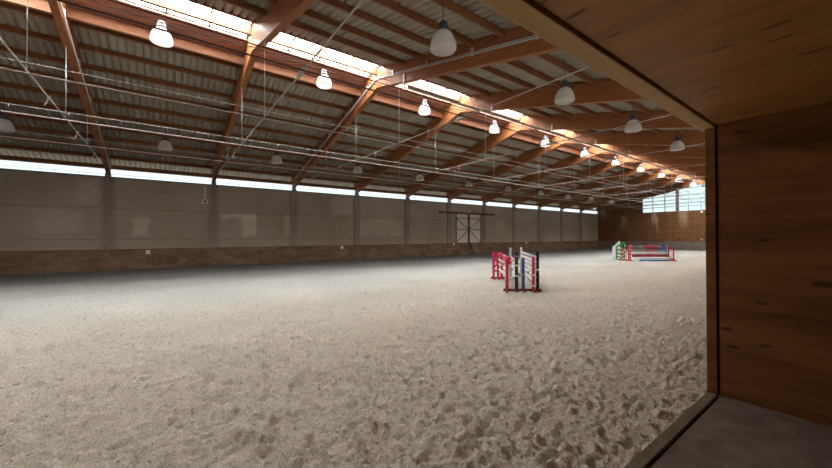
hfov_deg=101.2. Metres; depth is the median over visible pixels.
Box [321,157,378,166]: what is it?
roof purlin
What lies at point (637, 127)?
pendant lamp
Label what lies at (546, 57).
roof purlin
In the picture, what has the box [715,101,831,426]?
wall
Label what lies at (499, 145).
roof purlin
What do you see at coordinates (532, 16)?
trim
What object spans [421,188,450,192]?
roof purlin
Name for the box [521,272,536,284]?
pole
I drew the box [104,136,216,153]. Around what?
roof purlin
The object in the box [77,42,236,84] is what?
roof purlin
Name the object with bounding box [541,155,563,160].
roof purlin
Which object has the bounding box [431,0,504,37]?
roof purlin
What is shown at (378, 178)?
roof purlin
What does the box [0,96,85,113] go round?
roof purlin
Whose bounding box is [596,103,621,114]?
roof purlin
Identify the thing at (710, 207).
trim
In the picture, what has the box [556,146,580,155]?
beam
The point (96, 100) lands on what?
roof purlin
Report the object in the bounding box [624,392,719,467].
trim
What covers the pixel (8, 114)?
roof purlin
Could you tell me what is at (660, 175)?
pendant lamp
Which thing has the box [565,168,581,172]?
roof purlin
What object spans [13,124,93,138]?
roof purlin
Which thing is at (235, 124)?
roof purlin
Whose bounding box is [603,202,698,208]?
pipe
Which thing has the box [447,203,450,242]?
column
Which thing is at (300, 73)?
pipe
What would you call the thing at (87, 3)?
beam
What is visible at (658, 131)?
roof purlin
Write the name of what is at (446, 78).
roof purlin
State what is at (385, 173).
roof purlin
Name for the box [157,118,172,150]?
pendant lamp
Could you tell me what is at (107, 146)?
roof purlin
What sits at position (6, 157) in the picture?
window
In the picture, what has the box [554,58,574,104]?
pendant lamp
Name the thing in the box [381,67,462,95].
window
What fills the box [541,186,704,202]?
pipe
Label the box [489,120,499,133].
pendant lamp
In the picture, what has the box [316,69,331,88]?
pendant lamp
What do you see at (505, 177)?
roof purlin
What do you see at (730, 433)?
floor
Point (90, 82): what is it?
roof purlin
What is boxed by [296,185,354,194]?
window
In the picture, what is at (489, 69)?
roof purlin
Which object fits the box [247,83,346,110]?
roof purlin
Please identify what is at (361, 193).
window
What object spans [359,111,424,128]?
roof purlin
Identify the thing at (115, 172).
window
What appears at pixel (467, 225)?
door
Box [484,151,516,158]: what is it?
roof purlin
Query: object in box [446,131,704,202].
roof frame
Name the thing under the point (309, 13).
roof purlin
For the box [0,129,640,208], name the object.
pipe
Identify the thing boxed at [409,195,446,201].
window
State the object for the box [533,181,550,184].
roof purlin
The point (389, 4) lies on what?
roof purlin
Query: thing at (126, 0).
cable
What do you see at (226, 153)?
roof purlin
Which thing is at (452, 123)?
roof purlin
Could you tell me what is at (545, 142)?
pipe
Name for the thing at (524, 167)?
roof purlin
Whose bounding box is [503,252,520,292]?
jump standard
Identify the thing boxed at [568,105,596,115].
roof purlin
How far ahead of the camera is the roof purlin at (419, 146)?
23.78 m
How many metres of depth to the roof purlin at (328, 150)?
22.37 m
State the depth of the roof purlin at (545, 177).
33.88 m
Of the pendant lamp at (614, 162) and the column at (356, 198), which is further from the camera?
the pendant lamp at (614, 162)
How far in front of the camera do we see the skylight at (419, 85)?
16.79 m
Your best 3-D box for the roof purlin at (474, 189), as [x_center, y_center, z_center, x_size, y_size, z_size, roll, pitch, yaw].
[6.114,-4.350,33.927,4.800,0.192,0.111,0,-1,-36]
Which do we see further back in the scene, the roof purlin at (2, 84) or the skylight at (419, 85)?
the skylight at (419, 85)
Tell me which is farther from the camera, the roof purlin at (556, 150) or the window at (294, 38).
the roof purlin at (556, 150)
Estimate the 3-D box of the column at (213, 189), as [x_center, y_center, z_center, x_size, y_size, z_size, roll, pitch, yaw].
[-12.833,-1.109,21.693,0.440,3.943,0.069,0,-1,-36]
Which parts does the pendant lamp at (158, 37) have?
lamp shade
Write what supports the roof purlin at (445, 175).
attached to the ceiling at (9, 17)
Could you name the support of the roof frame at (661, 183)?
attached to the ceiling at (9, 17)
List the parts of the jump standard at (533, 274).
post, board, post, post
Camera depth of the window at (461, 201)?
35.19 m
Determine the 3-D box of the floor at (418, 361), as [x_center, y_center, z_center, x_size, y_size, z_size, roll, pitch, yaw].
[10.401,1.994,23.879,60.000,0.227,24.060,0,-1,-36]
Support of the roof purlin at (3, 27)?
attached to the ceiling at (9, 17)
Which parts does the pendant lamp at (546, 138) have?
lamp shade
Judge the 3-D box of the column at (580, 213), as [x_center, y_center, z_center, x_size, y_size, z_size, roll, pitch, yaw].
[23.372,-0.980,48.418,0.440,3.943,0.069,0,-1,-36]
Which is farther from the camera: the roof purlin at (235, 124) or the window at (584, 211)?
the window at (584, 211)
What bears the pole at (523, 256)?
on the jump standard at (533, 274)
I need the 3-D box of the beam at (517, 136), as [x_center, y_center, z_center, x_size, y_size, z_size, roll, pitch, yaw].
[7.564,-6.676,23.556,4.800,0.485,0.190,0,-1,-36]
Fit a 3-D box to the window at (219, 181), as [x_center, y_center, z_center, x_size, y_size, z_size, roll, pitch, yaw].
[-10.907,-3.357,23.305,4.960,0.470,0.060,0,-1,-36]
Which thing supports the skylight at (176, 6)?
attached to the roof frame at (54, 5)
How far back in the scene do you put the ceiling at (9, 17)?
16.84 m
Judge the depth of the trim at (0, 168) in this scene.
22.09 m
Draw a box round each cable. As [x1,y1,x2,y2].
[91,0,699,181]
[126,0,405,86]
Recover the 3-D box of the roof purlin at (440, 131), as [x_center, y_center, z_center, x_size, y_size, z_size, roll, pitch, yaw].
[2.607,-6.315,21.849,4.800,0.192,0.111,0,-1,-36]
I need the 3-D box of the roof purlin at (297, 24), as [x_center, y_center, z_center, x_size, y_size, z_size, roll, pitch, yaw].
[-2.394,-6.613,11.787,4.800,0.192,0.111,0,-1,-36]
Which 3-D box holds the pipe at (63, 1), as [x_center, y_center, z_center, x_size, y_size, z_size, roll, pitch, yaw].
[13.683,-3.663,19.460,60.000,0.272,0.036,0,-1,-36]
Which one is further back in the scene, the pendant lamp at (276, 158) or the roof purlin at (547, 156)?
the roof purlin at (547, 156)
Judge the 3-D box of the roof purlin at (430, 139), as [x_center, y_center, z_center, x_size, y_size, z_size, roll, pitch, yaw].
[1.972,-6.044,22.708,4.800,0.192,0.111,0,-1,-36]
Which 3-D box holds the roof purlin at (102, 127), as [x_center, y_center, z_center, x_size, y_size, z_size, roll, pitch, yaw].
[-12.694,-4.979,17.315,4.800,0.192,0.111,0,-1,-36]
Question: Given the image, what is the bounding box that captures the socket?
[202,186,207,203]
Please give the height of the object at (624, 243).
1.360 m
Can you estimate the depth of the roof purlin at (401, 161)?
25.47 m
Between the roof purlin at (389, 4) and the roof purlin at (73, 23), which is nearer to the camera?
the roof purlin at (389, 4)
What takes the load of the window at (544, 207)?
in the wall at (39, 211)
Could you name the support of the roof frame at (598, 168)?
attached to the ceiling at (9, 17)
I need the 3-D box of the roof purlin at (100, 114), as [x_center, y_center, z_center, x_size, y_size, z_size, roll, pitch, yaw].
[-12.042,-5.257,16.432,4.800,0.192,0.111,0,-1,-36]
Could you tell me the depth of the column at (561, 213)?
45.37 m
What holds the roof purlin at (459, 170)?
attached to the ceiling at (9, 17)
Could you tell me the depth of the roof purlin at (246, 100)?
16.67 m
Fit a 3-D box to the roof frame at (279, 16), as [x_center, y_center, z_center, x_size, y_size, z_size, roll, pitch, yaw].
[-5.648,-5.218,11.980,0.240,3.970,24.900,0,-1,-36]
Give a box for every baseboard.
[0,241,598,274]
[599,241,705,250]
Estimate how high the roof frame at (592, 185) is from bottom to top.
3.970 m
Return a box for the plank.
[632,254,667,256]
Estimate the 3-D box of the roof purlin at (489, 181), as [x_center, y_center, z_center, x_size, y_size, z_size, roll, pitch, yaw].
[7.419,-4.907,32.162,4.800,0.192,0.111,0,-1,-36]
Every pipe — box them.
[0,0,99,159]
[0,57,704,202]
[0,102,674,206]
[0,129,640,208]
[56,0,704,185]
[218,0,363,171]
[307,66,589,179]
[373,113,671,186]
[427,142,704,191]
[471,146,703,195]
[505,173,703,199]
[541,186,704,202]
[561,190,698,204]
[585,198,698,207]
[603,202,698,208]
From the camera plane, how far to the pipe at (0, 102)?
13.49 m
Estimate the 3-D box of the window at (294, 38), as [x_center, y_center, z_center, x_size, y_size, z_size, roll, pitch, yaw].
[-3.642,-7.209,13.481,4.770,0.244,1.274,0,-1,-36]
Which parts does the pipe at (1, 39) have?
hanger rod, hanger rod, hanger rod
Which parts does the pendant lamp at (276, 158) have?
lamp shade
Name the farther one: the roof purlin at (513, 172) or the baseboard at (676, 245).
the baseboard at (676, 245)
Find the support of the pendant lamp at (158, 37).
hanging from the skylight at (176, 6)
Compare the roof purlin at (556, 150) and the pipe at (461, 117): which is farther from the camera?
the roof purlin at (556, 150)
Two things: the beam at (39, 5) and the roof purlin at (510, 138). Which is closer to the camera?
the beam at (39, 5)
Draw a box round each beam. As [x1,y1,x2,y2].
[0,0,51,13]
[67,7,243,65]
[253,60,360,96]
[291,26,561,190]
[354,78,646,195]
[371,94,441,117]
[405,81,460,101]
[454,116,500,133]
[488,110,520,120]
[512,134,541,144]
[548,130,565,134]
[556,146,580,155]
[591,155,609,162]
[619,164,633,169]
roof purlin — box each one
[0,1,53,20]
[0,23,61,43]
[0,45,68,64]
[0,64,75,83]
[0,81,80,99]
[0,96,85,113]
[0,112,89,126]
[0,134,97,148]
[0,144,100,157]
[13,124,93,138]
[71,20,240,68]
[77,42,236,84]
[83,63,232,99]
[89,81,228,112]
[93,97,225,123]
[97,112,221,134]
[101,126,219,144]
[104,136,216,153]
[107,146,214,161]
[110,155,212,168]
[219,167,293,176]
[221,0,266,15]
[222,160,298,170]
[224,152,303,164]
[227,144,309,156]
[230,133,315,149]
[234,122,322,140]
[238,111,329,131]
[242,98,337,121]
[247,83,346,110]
[252,68,356,98]
[265,0,276,3]
[290,20,404,65]
[302,9,422,59]
[304,176,357,183]
[309,170,363,177]
[314,163,370,172]
[318,0,430,46]
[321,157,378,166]
[327,149,386,159]
[334,140,394,152]
[343,131,404,145]
[351,121,413,136]
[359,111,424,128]
[369,100,435,119]
[369,183,408,188]
[371,0,472,46]
[376,178,415,183]
[383,172,415,177]
[390,167,432,173]
[399,160,440,168]
[407,153,450,162]
[418,146,460,155]
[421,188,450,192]
[427,138,471,149]
[428,184,458,188]
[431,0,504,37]
[436,75,491,96]
[437,179,465,183]
[439,130,482,142]
[445,175,475,179]
[449,122,494,134]
[454,169,484,174]
[456,71,512,93]
[464,192,485,195]
[466,163,494,169]
[472,189,493,192]
[476,157,504,164]
[480,66,536,91]
[481,185,502,188]
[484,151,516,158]
[489,181,511,184]
[496,144,527,152]
[499,176,520,180]
[505,60,560,87]
[507,171,530,175]
[508,137,539,146]
[519,166,540,170]
[526,108,551,117]
[530,160,551,166]
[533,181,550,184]
[538,54,594,84]
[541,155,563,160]
[543,177,560,180]
[545,107,572,116]
[552,149,574,155]
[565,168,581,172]
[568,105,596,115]
[576,163,592,167]
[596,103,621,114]
[624,101,650,113]
[650,129,661,133]
[677,129,687,133]
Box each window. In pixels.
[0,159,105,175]
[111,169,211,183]
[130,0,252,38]
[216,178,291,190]
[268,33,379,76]
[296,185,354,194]
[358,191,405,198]
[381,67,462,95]
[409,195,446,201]
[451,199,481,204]
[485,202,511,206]
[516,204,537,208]
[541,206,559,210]
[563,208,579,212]
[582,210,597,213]
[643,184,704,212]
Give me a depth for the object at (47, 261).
22.04 m
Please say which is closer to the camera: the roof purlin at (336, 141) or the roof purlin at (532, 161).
the roof purlin at (336, 141)
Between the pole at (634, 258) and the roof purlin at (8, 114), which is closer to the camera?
the roof purlin at (8, 114)
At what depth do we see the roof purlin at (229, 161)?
21.97 m
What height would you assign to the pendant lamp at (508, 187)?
1.532 m
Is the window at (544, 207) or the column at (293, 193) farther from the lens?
the window at (544, 207)
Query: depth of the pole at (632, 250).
24.81 m
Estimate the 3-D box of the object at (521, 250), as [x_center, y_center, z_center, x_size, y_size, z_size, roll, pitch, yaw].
[4.474,1.236,14.527,0.100,1.350,0.521,0,0,15]
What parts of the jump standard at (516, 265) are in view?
post, board, post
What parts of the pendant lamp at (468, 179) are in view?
lamp shade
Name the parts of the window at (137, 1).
pane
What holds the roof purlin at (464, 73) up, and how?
attached to the ceiling at (429, 9)
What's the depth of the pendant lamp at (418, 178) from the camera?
24.83 m
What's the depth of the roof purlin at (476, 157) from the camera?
26.91 m
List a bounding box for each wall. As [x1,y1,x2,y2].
[0,170,597,250]
[596,179,705,240]
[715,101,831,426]
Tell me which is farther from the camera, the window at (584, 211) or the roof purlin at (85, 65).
the window at (584, 211)
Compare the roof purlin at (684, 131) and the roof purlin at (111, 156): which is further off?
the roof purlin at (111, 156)
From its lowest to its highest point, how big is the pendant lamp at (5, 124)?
1.532 m
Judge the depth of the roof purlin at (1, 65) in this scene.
12.42 m
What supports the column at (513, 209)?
attached to the wall at (39, 211)
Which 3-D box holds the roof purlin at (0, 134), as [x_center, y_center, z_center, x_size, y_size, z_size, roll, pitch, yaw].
[-18.062,-4.436,16.081,4.900,0.192,0.111,0,-1,-36]
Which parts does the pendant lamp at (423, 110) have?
lamp shade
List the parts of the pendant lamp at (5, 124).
lamp shade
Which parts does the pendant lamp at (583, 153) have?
lamp shade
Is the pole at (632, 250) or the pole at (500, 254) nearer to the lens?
the pole at (500, 254)
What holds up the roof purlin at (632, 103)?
attached to the ceiling at (429, 9)
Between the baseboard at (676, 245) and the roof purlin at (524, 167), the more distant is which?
the baseboard at (676, 245)
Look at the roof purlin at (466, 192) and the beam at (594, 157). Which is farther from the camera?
the roof purlin at (466, 192)
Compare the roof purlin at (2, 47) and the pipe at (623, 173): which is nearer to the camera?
the roof purlin at (2, 47)
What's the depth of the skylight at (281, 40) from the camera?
13.44 m
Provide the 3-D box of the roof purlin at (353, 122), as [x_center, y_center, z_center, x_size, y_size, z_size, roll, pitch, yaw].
[-2.050,-6.058,19.739,4.800,0.192,0.111,0,-1,-36]
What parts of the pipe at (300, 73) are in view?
hanger rod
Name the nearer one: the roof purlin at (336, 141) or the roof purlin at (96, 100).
the roof purlin at (96, 100)
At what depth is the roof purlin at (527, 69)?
12.12 m
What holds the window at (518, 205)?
in the wall at (39, 211)
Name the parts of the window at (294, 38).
pane, pane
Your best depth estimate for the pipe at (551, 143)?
15.14 m
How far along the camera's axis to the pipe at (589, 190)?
33.70 m
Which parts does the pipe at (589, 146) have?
hanger rod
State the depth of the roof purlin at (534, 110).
18.45 m
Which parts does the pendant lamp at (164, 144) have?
lamp shade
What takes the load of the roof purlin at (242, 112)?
attached to the ceiling at (9, 17)
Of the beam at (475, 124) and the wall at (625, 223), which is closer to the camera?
the beam at (475, 124)
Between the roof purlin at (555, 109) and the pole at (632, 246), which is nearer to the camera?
the roof purlin at (555, 109)
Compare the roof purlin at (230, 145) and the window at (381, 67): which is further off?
the roof purlin at (230, 145)
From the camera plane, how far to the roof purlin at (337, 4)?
9.68 m
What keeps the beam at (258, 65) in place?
attached to the roof frame at (279, 16)
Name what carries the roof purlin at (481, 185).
attached to the ceiling at (9, 17)
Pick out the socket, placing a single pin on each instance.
(204, 201)
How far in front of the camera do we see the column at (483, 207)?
36.51 m
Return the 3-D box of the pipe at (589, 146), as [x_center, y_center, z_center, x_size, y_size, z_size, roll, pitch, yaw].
[10.772,-4.622,23.287,0.139,2.613,19.800,0,-1,-36]
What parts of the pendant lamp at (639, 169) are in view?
lamp shade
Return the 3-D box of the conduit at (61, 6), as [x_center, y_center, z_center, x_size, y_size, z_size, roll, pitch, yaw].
[-13.015,-5.088,13.750,0.060,2.916,11.709,0,-1,-36]
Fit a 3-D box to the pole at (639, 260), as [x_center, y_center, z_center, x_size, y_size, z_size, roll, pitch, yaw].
[17.198,1.902,24.640,2.056,0.120,0.120,0,0,5]
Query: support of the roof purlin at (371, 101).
attached to the ceiling at (9, 17)
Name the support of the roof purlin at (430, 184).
attached to the ceiling at (9, 17)
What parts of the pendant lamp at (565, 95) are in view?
lamp shade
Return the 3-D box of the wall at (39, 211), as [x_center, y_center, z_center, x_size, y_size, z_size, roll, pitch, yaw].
[3.151,-0.485,33.714,60.000,5.113,0.304,0,-1,-36]
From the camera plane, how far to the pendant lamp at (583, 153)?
25.16 m
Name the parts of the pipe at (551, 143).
hanger rod, hanger rod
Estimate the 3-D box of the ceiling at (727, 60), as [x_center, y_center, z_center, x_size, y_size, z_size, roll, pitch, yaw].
[1.700,-1.171,0.204,6.170,0.080,3.690,0,-1,-36]
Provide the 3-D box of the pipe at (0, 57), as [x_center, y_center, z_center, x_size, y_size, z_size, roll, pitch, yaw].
[11.444,-3.628,22.493,60.000,0.269,0.042,0,-1,-36]
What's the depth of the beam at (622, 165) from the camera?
33.01 m
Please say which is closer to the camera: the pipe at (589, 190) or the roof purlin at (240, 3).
the roof purlin at (240, 3)
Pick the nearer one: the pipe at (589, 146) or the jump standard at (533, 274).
the jump standard at (533, 274)
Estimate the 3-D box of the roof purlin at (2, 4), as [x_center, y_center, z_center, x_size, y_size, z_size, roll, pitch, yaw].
[-12.913,-6.633,9.115,4.900,0.192,0.111,0,-1,-36]
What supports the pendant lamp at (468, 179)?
hanging from the ceiling at (9, 17)
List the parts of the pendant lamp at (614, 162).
lamp shade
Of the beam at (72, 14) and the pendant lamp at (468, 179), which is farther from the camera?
the pendant lamp at (468, 179)
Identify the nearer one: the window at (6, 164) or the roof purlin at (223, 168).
the window at (6, 164)
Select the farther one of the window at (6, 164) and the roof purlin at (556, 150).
the roof purlin at (556, 150)
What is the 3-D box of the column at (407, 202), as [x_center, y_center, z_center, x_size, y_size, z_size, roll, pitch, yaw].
[-0.764,-1.066,30.601,0.440,3.943,0.069,0,-1,-36]
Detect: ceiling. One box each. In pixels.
[0,0,683,208]
[193,0,699,130]
[534,0,831,124]
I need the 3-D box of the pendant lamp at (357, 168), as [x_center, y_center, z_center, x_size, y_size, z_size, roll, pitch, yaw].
[-3.740,-4.661,22.021,0.596,1.532,0.596,0,-1,-36]
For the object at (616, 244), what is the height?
1.420 m
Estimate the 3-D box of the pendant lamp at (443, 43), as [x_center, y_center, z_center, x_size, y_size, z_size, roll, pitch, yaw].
[0.611,-4.805,7.708,0.596,1.403,0.596,0,-1,-36]
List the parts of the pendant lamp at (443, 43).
lamp shade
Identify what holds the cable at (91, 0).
attached to the roof frame at (666, 138)
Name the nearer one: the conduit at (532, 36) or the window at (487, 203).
the conduit at (532, 36)
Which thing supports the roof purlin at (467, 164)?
attached to the ceiling at (9, 17)
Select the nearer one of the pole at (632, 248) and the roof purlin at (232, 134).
the roof purlin at (232, 134)
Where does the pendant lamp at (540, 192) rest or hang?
hanging from the ceiling at (9, 17)
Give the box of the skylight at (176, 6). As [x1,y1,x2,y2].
[138,0,251,35]
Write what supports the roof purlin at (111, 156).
attached to the ceiling at (9, 17)
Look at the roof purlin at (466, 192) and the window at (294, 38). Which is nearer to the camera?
the window at (294, 38)
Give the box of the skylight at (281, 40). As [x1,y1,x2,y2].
[270,34,376,75]
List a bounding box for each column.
[102,177,113,248]
[210,185,217,247]
[291,191,296,245]
[354,196,358,244]
[405,200,409,243]
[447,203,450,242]
[482,206,485,242]
[512,208,514,241]
[538,210,540,241]
[560,212,562,240]
[580,213,581,240]
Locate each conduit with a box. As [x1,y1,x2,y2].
[59,2,110,167]
[295,35,540,178]
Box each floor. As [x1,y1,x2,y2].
[0,248,706,467]
[648,396,831,467]
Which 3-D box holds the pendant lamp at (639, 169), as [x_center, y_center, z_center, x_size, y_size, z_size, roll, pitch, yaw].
[20.526,-6.298,31.250,0.596,1.235,0.596,0,-1,-36]
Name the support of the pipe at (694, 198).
hanging from the roof frame at (644, 178)
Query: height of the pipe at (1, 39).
2.613 m
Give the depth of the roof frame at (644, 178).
39.09 m
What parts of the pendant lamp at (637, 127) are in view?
lamp shade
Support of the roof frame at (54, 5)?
attached to the ceiling at (9, 17)
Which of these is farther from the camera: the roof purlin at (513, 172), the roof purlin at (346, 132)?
the roof purlin at (513, 172)
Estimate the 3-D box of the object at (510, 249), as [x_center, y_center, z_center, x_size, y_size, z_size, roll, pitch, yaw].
[4.139,1.247,14.534,0.482,1.330,0.520,0,0,2]
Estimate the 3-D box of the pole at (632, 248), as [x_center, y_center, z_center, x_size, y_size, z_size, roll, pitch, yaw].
[16.990,1.044,24.849,2.533,0.110,0.110,0,0,2]
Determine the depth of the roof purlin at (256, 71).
14.90 m
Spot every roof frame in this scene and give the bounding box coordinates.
[47,0,111,176]
[211,0,317,184]
[404,110,693,199]
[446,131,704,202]
[481,144,704,204]
[511,155,704,207]
[536,163,704,209]
[559,169,704,210]
[578,175,704,212]
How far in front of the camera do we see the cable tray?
17.52 m
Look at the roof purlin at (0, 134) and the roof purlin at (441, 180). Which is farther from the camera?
the roof purlin at (441, 180)
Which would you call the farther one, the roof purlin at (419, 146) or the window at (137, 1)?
the roof purlin at (419, 146)
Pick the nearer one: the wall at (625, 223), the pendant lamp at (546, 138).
the pendant lamp at (546, 138)
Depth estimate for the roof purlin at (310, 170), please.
25.08 m
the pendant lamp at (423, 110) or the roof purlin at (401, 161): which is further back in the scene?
the roof purlin at (401, 161)
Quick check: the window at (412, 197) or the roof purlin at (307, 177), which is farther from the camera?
the window at (412, 197)
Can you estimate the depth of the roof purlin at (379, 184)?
29.05 m
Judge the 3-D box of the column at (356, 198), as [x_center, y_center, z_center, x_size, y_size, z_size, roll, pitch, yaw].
[-4.787,-1.080,27.632,0.440,3.943,0.069,0,-1,-36]
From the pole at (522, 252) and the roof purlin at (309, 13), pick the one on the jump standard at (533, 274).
the pole at (522, 252)
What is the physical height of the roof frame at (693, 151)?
3.970 m
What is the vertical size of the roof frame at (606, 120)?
3.970 m
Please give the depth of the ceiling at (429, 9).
11.04 m
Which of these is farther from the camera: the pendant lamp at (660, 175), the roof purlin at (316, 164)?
the pendant lamp at (660, 175)
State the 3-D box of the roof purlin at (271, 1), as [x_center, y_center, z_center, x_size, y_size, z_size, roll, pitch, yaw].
[-5.715,-6.348,7.866,4.800,0.192,0.111,0,-1,-36]
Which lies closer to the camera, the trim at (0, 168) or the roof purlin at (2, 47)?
the roof purlin at (2, 47)
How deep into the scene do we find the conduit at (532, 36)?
11.67 m
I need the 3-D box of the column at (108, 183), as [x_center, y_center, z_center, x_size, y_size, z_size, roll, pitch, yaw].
[-16.855,-1.123,18.724,0.440,3.943,0.069,0,-1,-36]
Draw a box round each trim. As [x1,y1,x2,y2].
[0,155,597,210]
[0,168,590,213]
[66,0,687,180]
[186,0,573,131]
[477,0,714,131]
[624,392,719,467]
[705,127,716,393]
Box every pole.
[498,253,510,259]
[521,251,535,258]
[521,255,536,262]
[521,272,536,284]
[632,246,667,246]
[632,248,667,248]
[632,250,667,251]
[632,252,667,253]
[634,258,668,258]
[639,260,669,260]
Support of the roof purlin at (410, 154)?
attached to the ceiling at (9, 17)
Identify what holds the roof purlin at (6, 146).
attached to the ceiling at (9, 17)
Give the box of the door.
[439,211,494,243]
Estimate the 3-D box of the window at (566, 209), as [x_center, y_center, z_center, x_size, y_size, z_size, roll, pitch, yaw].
[21.274,-3.242,47.061,4.960,0.470,0.060,0,-1,-36]
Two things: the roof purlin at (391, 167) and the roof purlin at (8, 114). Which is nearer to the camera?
the roof purlin at (8, 114)
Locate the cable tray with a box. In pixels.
[403,73,704,180]
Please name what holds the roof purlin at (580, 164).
attached to the ceiling at (9, 17)
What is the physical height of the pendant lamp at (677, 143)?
1.403 m
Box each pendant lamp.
[0,91,14,132]
[149,6,173,47]
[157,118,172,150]
[271,136,281,163]
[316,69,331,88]
[353,163,362,173]
[416,171,423,180]
[418,90,430,114]
[430,10,455,56]
[465,178,471,186]
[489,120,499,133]
[505,184,511,191]
[537,180,543,194]
[541,132,549,146]
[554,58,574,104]
[580,144,588,156]
[611,154,619,165]
[624,114,641,132]
[637,164,644,171]
[658,170,664,177]
[670,136,684,150]
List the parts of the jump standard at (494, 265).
post, post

